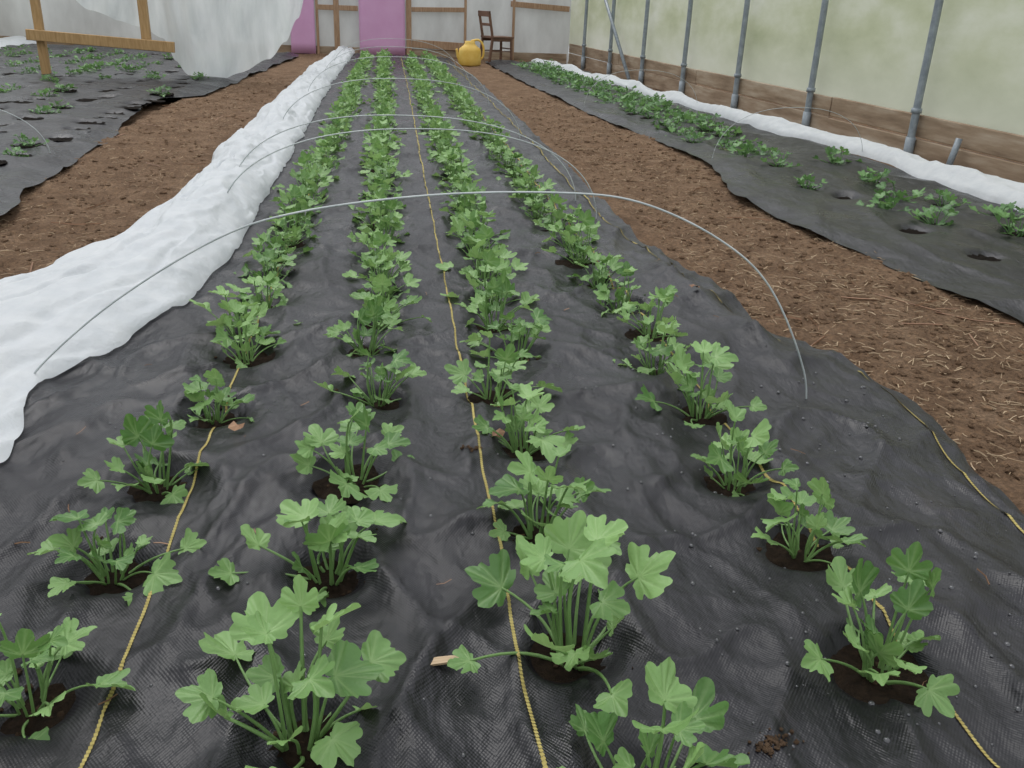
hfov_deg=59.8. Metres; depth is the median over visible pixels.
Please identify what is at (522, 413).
plant
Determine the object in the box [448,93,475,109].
plant
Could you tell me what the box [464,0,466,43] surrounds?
stud
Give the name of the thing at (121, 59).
plant
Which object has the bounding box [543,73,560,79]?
plant
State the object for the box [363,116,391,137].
plant
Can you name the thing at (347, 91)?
plant
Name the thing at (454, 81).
plant
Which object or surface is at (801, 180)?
plant
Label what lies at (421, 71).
plant
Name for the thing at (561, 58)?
trim
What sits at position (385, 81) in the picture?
plant
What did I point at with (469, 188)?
plant
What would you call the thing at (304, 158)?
plant
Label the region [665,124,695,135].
plant
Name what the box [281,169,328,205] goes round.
plant
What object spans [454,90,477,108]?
plant
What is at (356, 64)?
plant
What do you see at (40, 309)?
cover
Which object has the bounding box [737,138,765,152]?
plant
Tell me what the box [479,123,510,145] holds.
plant
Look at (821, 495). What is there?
plant
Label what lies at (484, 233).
plant
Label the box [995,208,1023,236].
plant
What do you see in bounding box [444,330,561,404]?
plant
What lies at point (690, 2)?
frame post
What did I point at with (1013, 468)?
clod
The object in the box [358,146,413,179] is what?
plant
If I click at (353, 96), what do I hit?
plant
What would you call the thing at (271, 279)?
plant
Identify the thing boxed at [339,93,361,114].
plant
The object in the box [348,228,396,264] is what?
plant
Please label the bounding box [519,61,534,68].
plant
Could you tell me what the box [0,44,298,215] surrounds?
fabric
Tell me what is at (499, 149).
plant
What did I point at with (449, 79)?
plant
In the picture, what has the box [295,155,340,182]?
plant
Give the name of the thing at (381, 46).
hoop
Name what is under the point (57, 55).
plant
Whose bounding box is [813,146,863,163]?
plant
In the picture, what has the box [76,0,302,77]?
plastic sheet
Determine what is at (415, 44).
rail
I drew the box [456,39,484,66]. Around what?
watering can
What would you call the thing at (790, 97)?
plank
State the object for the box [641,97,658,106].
plant
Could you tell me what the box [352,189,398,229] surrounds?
plant
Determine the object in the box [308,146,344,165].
plant
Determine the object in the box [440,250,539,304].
plant
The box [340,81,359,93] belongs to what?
plant
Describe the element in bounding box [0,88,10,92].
plant
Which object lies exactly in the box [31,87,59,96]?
plant
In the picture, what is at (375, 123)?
plant
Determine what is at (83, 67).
plant
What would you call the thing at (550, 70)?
plant
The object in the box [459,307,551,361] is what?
plant
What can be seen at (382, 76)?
plant
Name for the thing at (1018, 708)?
water droplets
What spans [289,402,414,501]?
plant
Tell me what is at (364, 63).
plant
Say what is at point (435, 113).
plant
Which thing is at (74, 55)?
plant
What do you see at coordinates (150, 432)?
plant
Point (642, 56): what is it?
frame post
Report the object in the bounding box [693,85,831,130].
plank
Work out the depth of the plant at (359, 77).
11.50 m
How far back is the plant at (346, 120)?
7.75 m
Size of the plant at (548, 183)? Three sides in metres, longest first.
0.298 x 0.296 x 0.217 m
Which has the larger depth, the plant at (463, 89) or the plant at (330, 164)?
the plant at (463, 89)
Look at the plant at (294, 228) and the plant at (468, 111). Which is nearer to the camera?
the plant at (294, 228)
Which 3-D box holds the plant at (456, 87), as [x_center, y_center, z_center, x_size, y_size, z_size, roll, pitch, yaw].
[-0.615,-3.335,10.238,0.235,0.196,0.231,10,24,18]
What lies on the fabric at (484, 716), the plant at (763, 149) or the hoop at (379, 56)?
the hoop at (379, 56)
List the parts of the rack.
post, rail, post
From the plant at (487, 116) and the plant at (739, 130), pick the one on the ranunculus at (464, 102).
the plant at (487, 116)
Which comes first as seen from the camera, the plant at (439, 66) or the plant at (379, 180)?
the plant at (379, 180)
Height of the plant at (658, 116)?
0.147 m
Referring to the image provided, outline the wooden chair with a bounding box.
[478,10,513,61]
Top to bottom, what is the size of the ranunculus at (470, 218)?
0.274 m
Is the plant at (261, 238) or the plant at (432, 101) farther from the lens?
the plant at (432, 101)
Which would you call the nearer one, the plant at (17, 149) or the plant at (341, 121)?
the plant at (17, 149)
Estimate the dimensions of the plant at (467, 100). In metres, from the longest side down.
0.350 x 0.245 x 0.190 m
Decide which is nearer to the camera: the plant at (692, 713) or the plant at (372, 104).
the plant at (692, 713)
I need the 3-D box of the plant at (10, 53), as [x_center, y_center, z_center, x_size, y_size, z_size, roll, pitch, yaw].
[-7.880,-5.177,13.965,0.315,0.123,0.266,4,23,5]
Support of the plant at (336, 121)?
on the ranunculus at (306, 176)
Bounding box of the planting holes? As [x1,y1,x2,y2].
[0,86,928,767]
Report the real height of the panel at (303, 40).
2.321 m
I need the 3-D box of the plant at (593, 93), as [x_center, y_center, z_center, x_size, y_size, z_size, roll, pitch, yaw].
[1.139,-3.757,11.510,0.282,0.159,0.252,3,23,2]
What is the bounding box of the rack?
[25,0,174,73]
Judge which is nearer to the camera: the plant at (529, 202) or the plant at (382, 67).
the plant at (529, 202)
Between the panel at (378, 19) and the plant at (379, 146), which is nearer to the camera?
the plant at (379, 146)
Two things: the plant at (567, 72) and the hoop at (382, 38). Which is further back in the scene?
the hoop at (382, 38)
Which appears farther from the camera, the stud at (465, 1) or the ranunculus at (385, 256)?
the stud at (465, 1)
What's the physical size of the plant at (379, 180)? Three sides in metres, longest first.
0.279 x 0.262 x 0.166 m
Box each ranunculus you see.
[223,49,374,308]
[342,47,421,299]
[402,51,539,304]
[419,49,649,315]
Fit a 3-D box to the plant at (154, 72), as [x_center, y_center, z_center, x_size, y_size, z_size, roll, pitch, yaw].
[-4.616,-3.966,11.449,0.316,0.142,0.378,-16,25,-31]
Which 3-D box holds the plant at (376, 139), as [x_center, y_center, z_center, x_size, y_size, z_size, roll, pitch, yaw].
[-0.958,-1.609,6.210,0.258,0.219,0.315,2,26,9]
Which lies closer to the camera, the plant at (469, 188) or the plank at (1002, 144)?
the plant at (469, 188)
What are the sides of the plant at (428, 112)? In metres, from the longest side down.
0.302 x 0.287 x 0.198 m
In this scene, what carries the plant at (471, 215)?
on the ranunculus at (470, 218)
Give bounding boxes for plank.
[568,53,617,76]
[569,44,619,64]
[618,65,696,97]
[619,54,696,83]
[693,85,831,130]
[695,70,832,115]
[826,118,1023,182]
[830,97,1023,162]
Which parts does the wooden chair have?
post, leg, rail, post, leg, seat, leg, leg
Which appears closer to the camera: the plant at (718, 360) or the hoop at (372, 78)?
the plant at (718, 360)
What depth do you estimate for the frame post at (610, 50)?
15.93 m
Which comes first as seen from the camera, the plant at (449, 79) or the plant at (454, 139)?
the plant at (454, 139)
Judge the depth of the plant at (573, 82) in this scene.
12.55 m
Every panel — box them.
[290,0,315,53]
[358,0,404,54]
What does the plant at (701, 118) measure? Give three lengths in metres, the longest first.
0.321 x 0.290 x 0.151 m
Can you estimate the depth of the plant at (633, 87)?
11.82 m
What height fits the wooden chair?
0.955 m
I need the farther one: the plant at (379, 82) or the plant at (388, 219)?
the plant at (379, 82)
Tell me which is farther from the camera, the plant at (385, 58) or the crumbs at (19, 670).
the plant at (385, 58)
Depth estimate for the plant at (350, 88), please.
9.77 m
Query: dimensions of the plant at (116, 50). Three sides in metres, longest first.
0.306 x 0.207 x 0.116 m
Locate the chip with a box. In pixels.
[431,655,458,665]
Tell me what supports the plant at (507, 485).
on the planting holes
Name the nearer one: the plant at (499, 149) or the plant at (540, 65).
the plant at (499, 149)
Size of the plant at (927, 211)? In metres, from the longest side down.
0.301 x 0.259 x 0.151 m
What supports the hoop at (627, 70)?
on the fabric at (938, 257)
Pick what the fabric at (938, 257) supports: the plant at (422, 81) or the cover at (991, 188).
the cover at (991, 188)
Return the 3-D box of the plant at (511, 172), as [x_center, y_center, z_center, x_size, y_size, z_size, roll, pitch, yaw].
[0.017,-1.332,5.740,0.308,0.159,0.233,8,23,9]
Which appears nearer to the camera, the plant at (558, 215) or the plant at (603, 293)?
the plant at (603, 293)
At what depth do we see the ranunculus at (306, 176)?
4.64 m
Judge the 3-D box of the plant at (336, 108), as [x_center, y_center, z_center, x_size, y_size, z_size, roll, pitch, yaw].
[-1.594,-2.419,8.063,0.296,0.210,0.246,-17,28,-34]
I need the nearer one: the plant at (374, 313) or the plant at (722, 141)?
the plant at (374, 313)
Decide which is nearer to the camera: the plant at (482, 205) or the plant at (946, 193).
the plant at (482, 205)
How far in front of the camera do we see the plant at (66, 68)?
11.68 m
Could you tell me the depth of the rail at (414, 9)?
18.49 m
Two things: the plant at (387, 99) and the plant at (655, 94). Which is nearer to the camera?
the plant at (387, 99)
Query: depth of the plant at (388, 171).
5.42 m
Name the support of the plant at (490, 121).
on the ranunculus at (464, 102)
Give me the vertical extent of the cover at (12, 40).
0.223 m
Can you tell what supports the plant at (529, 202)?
on the ranunculus at (464, 102)
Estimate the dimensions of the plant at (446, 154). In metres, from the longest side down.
0.336 x 0.256 x 0.208 m
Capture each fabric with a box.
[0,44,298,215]
[0,53,1023,767]
[485,59,1023,322]
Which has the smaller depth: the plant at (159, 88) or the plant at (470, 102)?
the plant at (470, 102)
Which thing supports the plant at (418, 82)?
on the ranunculus at (470, 218)
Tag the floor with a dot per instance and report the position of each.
(501, 84)
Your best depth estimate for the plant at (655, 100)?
10.38 m
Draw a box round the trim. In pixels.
[0,36,566,63]
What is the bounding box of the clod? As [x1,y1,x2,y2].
[1,76,1023,480]
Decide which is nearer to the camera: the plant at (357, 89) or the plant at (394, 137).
the plant at (394, 137)
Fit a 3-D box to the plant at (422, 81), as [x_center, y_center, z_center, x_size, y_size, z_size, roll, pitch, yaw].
[-1.051,-3.589,10.777,0.289,0.214,0.262,-11,23,-27]
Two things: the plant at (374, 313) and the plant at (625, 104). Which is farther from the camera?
the plant at (625, 104)
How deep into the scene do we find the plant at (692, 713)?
1.30 m
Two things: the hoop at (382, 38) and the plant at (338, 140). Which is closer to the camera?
the plant at (338, 140)
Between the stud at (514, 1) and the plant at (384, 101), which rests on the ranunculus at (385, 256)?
the plant at (384, 101)
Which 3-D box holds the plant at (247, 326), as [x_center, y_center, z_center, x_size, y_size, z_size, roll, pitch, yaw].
[-0.835,-0.165,2.817,0.218,0.207,0.244,13,25,24]
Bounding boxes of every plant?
[0,50,17,56]
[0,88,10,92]
[0,613,135,739]
[1,83,20,90]
[2,146,28,156]
[4,60,22,66]
[11,133,49,148]
[14,66,38,73]
[27,507,206,605]
[28,104,60,113]
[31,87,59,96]
[40,71,58,80]
[49,52,62,57]
[49,99,74,108]
[53,80,77,92]
[59,59,76,63]
[65,66,83,73]
[72,48,85,53]
[73,55,86,62]
[77,400,208,504]
[78,63,101,69]
[79,65,96,72]
[81,54,97,59]
[83,46,96,51]
[90,61,112,67]
[98,73,111,78]
[112,49,124,53]
[112,55,129,61]
[115,63,139,71]
[123,54,142,59]
[141,70,165,78]
[146,84,171,96]
[175,574,405,767]
[182,368,254,424]
[189,283,301,337]
[191,72,208,78]
[208,494,406,606]
[210,299,286,368]
[223,271,287,308]
[233,243,296,287]
[243,216,313,263]
[266,214,318,246]
[267,184,321,230]
[271,184,322,218]
[272,151,333,194]
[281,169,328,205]
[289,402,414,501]
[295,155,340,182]
[302,139,336,160]
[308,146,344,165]
[309,147,338,169]
[314,348,426,406]
[317,125,344,146]
[320,105,350,125]
[322,118,350,134]
[322,125,346,153]
[323,115,351,140]
[324,96,357,118]
[324,295,402,356]
[327,110,352,129]
[330,93,358,114]
[337,82,364,97]
[337,87,365,105]
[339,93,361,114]
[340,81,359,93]
[341,74,362,88]
[342,89,360,108]
[342,231,411,279]
[345,86,360,100]
[346,62,371,78]
[346,193,408,242]
[347,67,369,82]
[348,182,405,216]
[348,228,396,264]
[349,274,431,328]
[352,71,367,85]
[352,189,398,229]
[356,254,421,299]
[358,137,397,166]
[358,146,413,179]
[358,174,402,199]
[359,59,371,70]
[360,158,404,189]
[361,141,396,172]
[362,104,406,133]
[362,119,404,150]
[362,133,399,158]
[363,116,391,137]
[365,97,393,118]
[365,106,398,127]
[366,119,392,143]
[367,90,387,104]
[367,105,396,124]
[371,89,396,107]
[373,74,392,88]
[373,80,397,98]
[374,65,393,79]
[374,96,399,108]
[375,51,392,66]
[375,77,395,89]
[376,73,392,83]
[376,81,398,93]
[376,83,393,97]
[377,55,393,67]
[406,58,425,72]
[409,63,426,74]
[409,69,434,83]
[409,91,425,106]
[411,71,432,83]
[411,80,425,96]
[412,75,435,91]
[414,86,433,98]
[415,79,435,93]
[416,84,440,103]
[417,94,432,107]
[417,94,432,114]
[418,99,437,111]
[418,102,445,118]
[418,110,451,127]
[418,113,459,136]
[420,110,440,133]
[423,105,446,120]
[424,122,457,142]
[425,120,463,149]
[426,138,463,163]
[427,134,461,154]
[428,61,440,72]
[431,65,447,76]
[433,64,457,79]
[433,150,478,180]
[434,74,446,86]
[434,147,476,171]
[435,68,454,82]
[435,162,466,189]
[435,224,528,280]
[436,77,457,93]
[439,182,486,217]
[440,182,481,210]
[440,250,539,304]
[443,79,462,95]
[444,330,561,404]
[445,208,509,257]
[446,83,476,105]
[447,86,466,99]
[447,173,485,198]
[447,510,675,716]
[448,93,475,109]
[448,196,510,248]
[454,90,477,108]
[454,270,536,331]
[456,97,473,112]
[457,106,475,121]
[459,100,485,118]
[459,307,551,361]
[462,108,486,125]
[463,115,491,130]
[469,115,504,135]
[469,118,502,140]
[472,379,584,462]
[477,444,621,554]
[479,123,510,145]
[484,132,515,152]
[488,137,506,160]
[492,150,539,177]
[494,145,523,167]
[496,165,532,186]
[505,164,555,204]
[511,164,556,196]
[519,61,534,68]
[519,187,558,218]
[531,194,577,230]
[533,68,554,74]
[535,63,553,70]
[541,209,623,264]
[542,203,599,247]
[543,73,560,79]
[551,73,569,82]
[552,77,567,84]
[556,657,749,767]
[564,72,578,79]
[565,79,588,88]
[567,72,587,81]
[567,249,628,288]
[574,84,589,91]
[575,79,592,86]
[584,89,599,95]
[591,89,610,98]
[592,85,606,92]
[593,261,649,315]
[595,96,617,103]
[597,79,620,87]
[598,92,617,101]
[610,86,624,92]
[612,285,687,338]
[613,95,638,106]
[613,315,690,374]
[619,100,647,111]
[621,85,642,96]
[625,90,643,98]
[628,101,652,114]
[635,340,766,427]
[639,106,668,118]
[641,93,659,101]
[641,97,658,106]
[642,98,665,110]
[651,113,677,125]
[652,99,678,109]
[654,117,687,131]
[661,109,677,116]
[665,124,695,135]
[666,104,681,111]
[674,110,705,122]
[681,132,712,142]
[689,111,708,121]
[690,121,715,131]
[690,400,798,496]
[693,113,728,127]
[704,121,741,135]
[714,139,737,149]
[719,129,752,144]
[727,141,765,156]
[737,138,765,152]
[750,141,780,154]
[751,477,867,573]
[761,150,802,166]
[794,172,826,189]
[801,541,959,717]
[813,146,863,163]
[855,192,911,211]
[858,166,895,183]
[873,178,925,202]
[908,203,958,225]
[924,188,971,206]
[969,201,1023,220]
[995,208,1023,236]
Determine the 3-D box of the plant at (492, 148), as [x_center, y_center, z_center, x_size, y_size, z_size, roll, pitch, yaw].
[-0.076,-1.747,6.634,0.234,0.187,0.204,-4,24,-14]
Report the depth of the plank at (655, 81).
13.80 m
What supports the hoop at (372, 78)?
on the fabric at (484, 716)
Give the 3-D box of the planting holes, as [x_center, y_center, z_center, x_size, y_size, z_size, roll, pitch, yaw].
[-1.056,-2.857,9.343,1.721,0.061,17.874,-1,23,-7]
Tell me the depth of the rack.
11.40 m
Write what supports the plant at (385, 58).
on the ranunculus at (385, 256)
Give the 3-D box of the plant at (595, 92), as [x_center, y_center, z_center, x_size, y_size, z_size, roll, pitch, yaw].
[1.070,-3.823,11.736,0.220,0.115,0.332,18,28,32]
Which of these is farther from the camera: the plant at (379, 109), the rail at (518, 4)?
the rail at (518, 4)
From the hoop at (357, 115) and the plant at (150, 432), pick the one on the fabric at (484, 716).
the hoop at (357, 115)
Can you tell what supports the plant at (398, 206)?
on the ranunculus at (385, 256)
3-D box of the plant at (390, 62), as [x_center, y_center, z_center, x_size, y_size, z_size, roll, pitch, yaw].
[-2.153,-5.435,14.916,0.296,0.287,0.346,-10,23,-25]
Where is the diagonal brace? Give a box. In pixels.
[604,0,630,79]
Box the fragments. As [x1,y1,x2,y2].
[228,284,699,437]
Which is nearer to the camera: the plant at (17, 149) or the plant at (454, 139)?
the plant at (17, 149)
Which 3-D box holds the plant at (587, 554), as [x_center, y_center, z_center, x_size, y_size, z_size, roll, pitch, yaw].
[0.073,0.369,1.589,0.400,0.277,0.390,12,25,21]
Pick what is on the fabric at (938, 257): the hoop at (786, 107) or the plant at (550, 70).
the hoop at (786, 107)
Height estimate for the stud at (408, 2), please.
2.350 m
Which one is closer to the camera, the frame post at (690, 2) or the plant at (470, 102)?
the plant at (470, 102)
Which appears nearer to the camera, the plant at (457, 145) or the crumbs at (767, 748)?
the crumbs at (767, 748)
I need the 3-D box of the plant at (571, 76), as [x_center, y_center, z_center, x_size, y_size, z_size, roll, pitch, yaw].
[1.005,-4.684,13.603,0.325,0.166,0.384,9,28,20]
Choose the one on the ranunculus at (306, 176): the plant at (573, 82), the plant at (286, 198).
the plant at (286, 198)
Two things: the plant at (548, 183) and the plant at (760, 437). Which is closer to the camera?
the plant at (760, 437)
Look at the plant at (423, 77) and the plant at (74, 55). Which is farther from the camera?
the plant at (74, 55)
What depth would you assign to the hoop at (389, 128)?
4.48 m
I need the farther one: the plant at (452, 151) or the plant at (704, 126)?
the plant at (704, 126)
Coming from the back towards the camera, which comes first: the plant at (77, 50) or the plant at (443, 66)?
the plant at (77, 50)
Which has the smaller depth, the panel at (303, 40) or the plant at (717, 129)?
the plant at (717, 129)
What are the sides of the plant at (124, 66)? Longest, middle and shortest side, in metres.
0.351 x 0.221 x 0.136 m
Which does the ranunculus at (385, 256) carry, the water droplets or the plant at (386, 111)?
the plant at (386, 111)
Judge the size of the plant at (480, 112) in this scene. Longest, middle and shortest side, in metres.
0.271 x 0.257 x 0.210 m
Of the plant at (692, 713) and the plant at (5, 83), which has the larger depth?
the plant at (5, 83)
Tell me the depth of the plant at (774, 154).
6.79 m
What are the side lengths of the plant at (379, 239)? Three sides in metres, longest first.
0.334 x 0.260 x 0.220 m
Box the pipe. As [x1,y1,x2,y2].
[946,138,962,164]
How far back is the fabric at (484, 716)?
2.01 m
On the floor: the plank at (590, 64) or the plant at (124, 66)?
the plank at (590, 64)
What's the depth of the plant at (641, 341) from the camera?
2.85 m
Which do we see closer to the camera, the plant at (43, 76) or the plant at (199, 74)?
the plant at (43, 76)
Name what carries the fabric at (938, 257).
on the floor
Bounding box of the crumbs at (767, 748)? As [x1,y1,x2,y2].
[460,405,804,757]
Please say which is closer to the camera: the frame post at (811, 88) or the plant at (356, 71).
the frame post at (811, 88)
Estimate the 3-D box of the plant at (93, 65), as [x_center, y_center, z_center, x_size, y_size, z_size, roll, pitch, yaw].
[-5.901,-4.425,12.448,0.334,0.127,0.224,-14,28,-33]
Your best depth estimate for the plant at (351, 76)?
11.21 m
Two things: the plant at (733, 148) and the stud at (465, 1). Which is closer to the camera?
the plant at (733, 148)
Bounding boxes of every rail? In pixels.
[318,4,357,10]
[411,7,463,11]
[412,39,463,50]
[511,1,569,11]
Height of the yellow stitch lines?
0.102 m
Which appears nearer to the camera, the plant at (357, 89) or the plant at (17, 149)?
the plant at (17, 149)
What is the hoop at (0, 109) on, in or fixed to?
on the fabric at (19, 173)
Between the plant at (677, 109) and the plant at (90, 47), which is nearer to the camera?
the plant at (677, 109)
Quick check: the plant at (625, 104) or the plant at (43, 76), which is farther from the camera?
the plant at (43, 76)
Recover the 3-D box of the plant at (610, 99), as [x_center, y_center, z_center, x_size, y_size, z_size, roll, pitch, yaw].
[1.147,-3.427,10.763,0.253,0.125,0.252,-7,25,-21]
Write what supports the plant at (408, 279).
on the ranunculus at (385, 256)
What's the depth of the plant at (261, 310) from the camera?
3.02 m
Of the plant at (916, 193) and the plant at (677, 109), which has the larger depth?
the plant at (677, 109)
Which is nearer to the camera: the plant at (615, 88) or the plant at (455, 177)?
the plant at (455, 177)
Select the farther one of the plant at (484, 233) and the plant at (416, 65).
the plant at (416, 65)
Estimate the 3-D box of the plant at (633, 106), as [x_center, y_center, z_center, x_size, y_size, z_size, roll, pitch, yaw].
[1.411,-3.037,9.808,0.279,0.171,0.274,1,23,-2]
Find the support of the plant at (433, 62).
on the ranunculus at (464, 102)
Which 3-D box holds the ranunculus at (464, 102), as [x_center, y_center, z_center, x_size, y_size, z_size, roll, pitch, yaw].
[-0.634,-3.412,10.372,0.441,0.294,15.657,-1,23,-8]
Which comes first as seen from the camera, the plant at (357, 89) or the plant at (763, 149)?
the plant at (763, 149)
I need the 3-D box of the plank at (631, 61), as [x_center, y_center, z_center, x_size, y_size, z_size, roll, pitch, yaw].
[2.239,-4.996,14.024,0.040,0.187,3.686,-2,24,-10]
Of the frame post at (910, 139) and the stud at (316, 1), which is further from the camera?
the stud at (316, 1)
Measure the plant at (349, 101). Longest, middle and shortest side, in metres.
0.336 x 0.276 x 0.271 m
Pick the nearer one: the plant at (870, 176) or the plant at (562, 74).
the plant at (870, 176)
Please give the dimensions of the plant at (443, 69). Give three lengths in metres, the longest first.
0.303 x 0.258 x 0.249 m
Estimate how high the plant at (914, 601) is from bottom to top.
0.265 m
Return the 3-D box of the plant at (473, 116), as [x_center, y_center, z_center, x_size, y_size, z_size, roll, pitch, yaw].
[-0.312,-2.336,8.013,0.263,0.170,0.254,1,22,3]
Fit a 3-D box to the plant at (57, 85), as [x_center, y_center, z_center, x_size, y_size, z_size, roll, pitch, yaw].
[-4.919,-3.241,9.689,0.290,0.137,0.242,6,23,8]
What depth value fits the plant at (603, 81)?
12.89 m
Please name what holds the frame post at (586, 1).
on the floor
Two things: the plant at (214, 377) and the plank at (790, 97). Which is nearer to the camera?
the plant at (214, 377)
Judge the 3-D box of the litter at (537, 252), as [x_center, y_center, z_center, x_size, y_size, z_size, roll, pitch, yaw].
[-0.211,-0.026,2.710,2.120,0.069,2.954,-1,23,-8]
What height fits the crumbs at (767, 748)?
0.035 m
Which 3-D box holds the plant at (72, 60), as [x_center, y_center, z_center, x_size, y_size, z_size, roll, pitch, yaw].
[-6.562,-4.773,13.194,0.198,0.100,0.239,16,27,29]
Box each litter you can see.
[0,78,1023,476]
[14,252,989,704]
[24,87,1023,392]
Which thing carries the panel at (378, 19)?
attached to the stud at (408, 2)
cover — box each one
[0,36,36,48]
[0,45,354,462]
[531,58,1023,213]
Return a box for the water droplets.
[45,345,1021,764]
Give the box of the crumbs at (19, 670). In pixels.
[0,218,878,742]
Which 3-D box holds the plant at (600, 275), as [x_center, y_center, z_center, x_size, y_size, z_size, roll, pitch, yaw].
[0.365,-0.483,3.745,0.252,0.182,0.247,10,24,17]
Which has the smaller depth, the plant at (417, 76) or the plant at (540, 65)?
the plant at (417, 76)
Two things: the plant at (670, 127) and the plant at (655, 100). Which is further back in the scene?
the plant at (655, 100)
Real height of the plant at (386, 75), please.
0.169 m
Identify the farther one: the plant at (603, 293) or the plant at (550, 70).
the plant at (550, 70)
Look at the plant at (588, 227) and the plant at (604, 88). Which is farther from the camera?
the plant at (604, 88)
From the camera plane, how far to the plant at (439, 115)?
7.44 m
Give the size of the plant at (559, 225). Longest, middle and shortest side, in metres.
0.273 x 0.239 x 0.237 m
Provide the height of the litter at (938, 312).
0.087 m
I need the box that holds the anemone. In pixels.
[0,44,208,156]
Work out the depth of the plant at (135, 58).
14.35 m
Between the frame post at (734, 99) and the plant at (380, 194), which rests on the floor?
the frame post at (734, 99)
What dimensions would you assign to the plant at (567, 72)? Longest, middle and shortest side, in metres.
0.364 x 0.332 x 0.140 m
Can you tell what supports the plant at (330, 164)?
on the ranunculus at (306, 176)
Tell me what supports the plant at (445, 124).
on the ranunculus at (470, 218)
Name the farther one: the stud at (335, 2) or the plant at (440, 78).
the stud at (335, 2)
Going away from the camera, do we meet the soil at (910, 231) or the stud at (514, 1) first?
the soil at (910, 231)
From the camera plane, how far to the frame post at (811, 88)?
9.16 m
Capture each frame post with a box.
[581,0,588,69]
[606,0,615,74]
[638,0,649,83]
[678,0,692,93]
[730,0,749,108]
[801,0,828,126]
[903,0,943,153]
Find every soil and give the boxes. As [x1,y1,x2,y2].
[0,50,197,163]
[537,71,1023,261]
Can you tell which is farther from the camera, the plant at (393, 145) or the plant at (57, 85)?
the plant at (57, 85)
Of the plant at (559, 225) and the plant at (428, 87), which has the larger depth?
the plant at (428, 87)
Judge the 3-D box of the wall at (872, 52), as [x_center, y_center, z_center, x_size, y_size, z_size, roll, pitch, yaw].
[2.964,-4.586,10.347,0.027,2.100,18.729,-2,24,-10]
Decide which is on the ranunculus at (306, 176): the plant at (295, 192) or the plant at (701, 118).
the plant at (295, 192)
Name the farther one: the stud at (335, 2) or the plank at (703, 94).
the stud at (335, 2)
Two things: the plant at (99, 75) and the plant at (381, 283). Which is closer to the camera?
the plant at (381, 283)
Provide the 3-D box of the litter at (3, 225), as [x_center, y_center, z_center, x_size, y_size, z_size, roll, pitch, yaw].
[-0.993,-2.074,7.640,4.946,0.112,12.030,-1,23,-8]
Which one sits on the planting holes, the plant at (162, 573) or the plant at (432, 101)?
the plant at (162, 573)
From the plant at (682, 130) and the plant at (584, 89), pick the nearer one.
the plant at (682, 130)
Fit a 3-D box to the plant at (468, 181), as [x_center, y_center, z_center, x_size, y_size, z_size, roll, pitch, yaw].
[-0.272,-1.157,5.230,0.219,0.162,0.257,-13,30,-41]
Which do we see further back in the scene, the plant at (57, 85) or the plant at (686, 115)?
the plant at (57, 85)
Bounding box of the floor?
[0,52,1023,513]
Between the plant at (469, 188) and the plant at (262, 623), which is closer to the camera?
the plant at (262, 623)
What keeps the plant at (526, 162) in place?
on the ranunculus at (464, 102)
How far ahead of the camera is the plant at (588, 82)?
12.87 m
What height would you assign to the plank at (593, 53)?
0.186 m
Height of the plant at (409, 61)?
0.240 m
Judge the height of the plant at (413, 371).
0.183 m
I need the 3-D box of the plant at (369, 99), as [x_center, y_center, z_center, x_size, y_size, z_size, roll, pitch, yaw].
[-1.441,-3.066,9.571,0.243,0.177,0.251,18,28,32]
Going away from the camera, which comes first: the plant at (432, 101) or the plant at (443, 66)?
the plant at (432, 101)
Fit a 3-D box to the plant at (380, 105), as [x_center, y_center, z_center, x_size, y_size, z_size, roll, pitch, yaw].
[-1.196,-2.462,8.183,0.301,0.199,0.292,-10,24,-24]
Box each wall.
[0,0,570,63]
[569,0,1023,135]
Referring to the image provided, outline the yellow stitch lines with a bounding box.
[78,58,1023,767]
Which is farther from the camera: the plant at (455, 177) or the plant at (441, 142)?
the plant at (441, 142)
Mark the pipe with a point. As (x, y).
(958, 141)
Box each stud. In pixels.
[315,0,319,53]
[333,0,339,49]
[406,0,411,54]
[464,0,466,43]
[512,0,515,59]
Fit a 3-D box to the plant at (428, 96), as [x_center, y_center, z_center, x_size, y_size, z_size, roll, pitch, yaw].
[-0.827,-2.765,8.880,0.246,0.235,0.277,13,27,21]
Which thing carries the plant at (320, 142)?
on the ranunculus at (306, 176)
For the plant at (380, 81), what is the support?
on the ranunculus at (385, 256)
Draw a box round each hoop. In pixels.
[0,109,50,152]
[34,191,806,398]
[227,128,596,218]
[239,115,575,200]
[283,78,519,137]
[308,56,488,102]
[325,46,469,85]
[334,38,456,70]
[583,70,696,107]
[712,107,862,158]
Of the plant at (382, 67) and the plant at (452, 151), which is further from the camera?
the plant at (382, 67)
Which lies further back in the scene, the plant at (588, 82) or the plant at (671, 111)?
the plant at (588, 82)

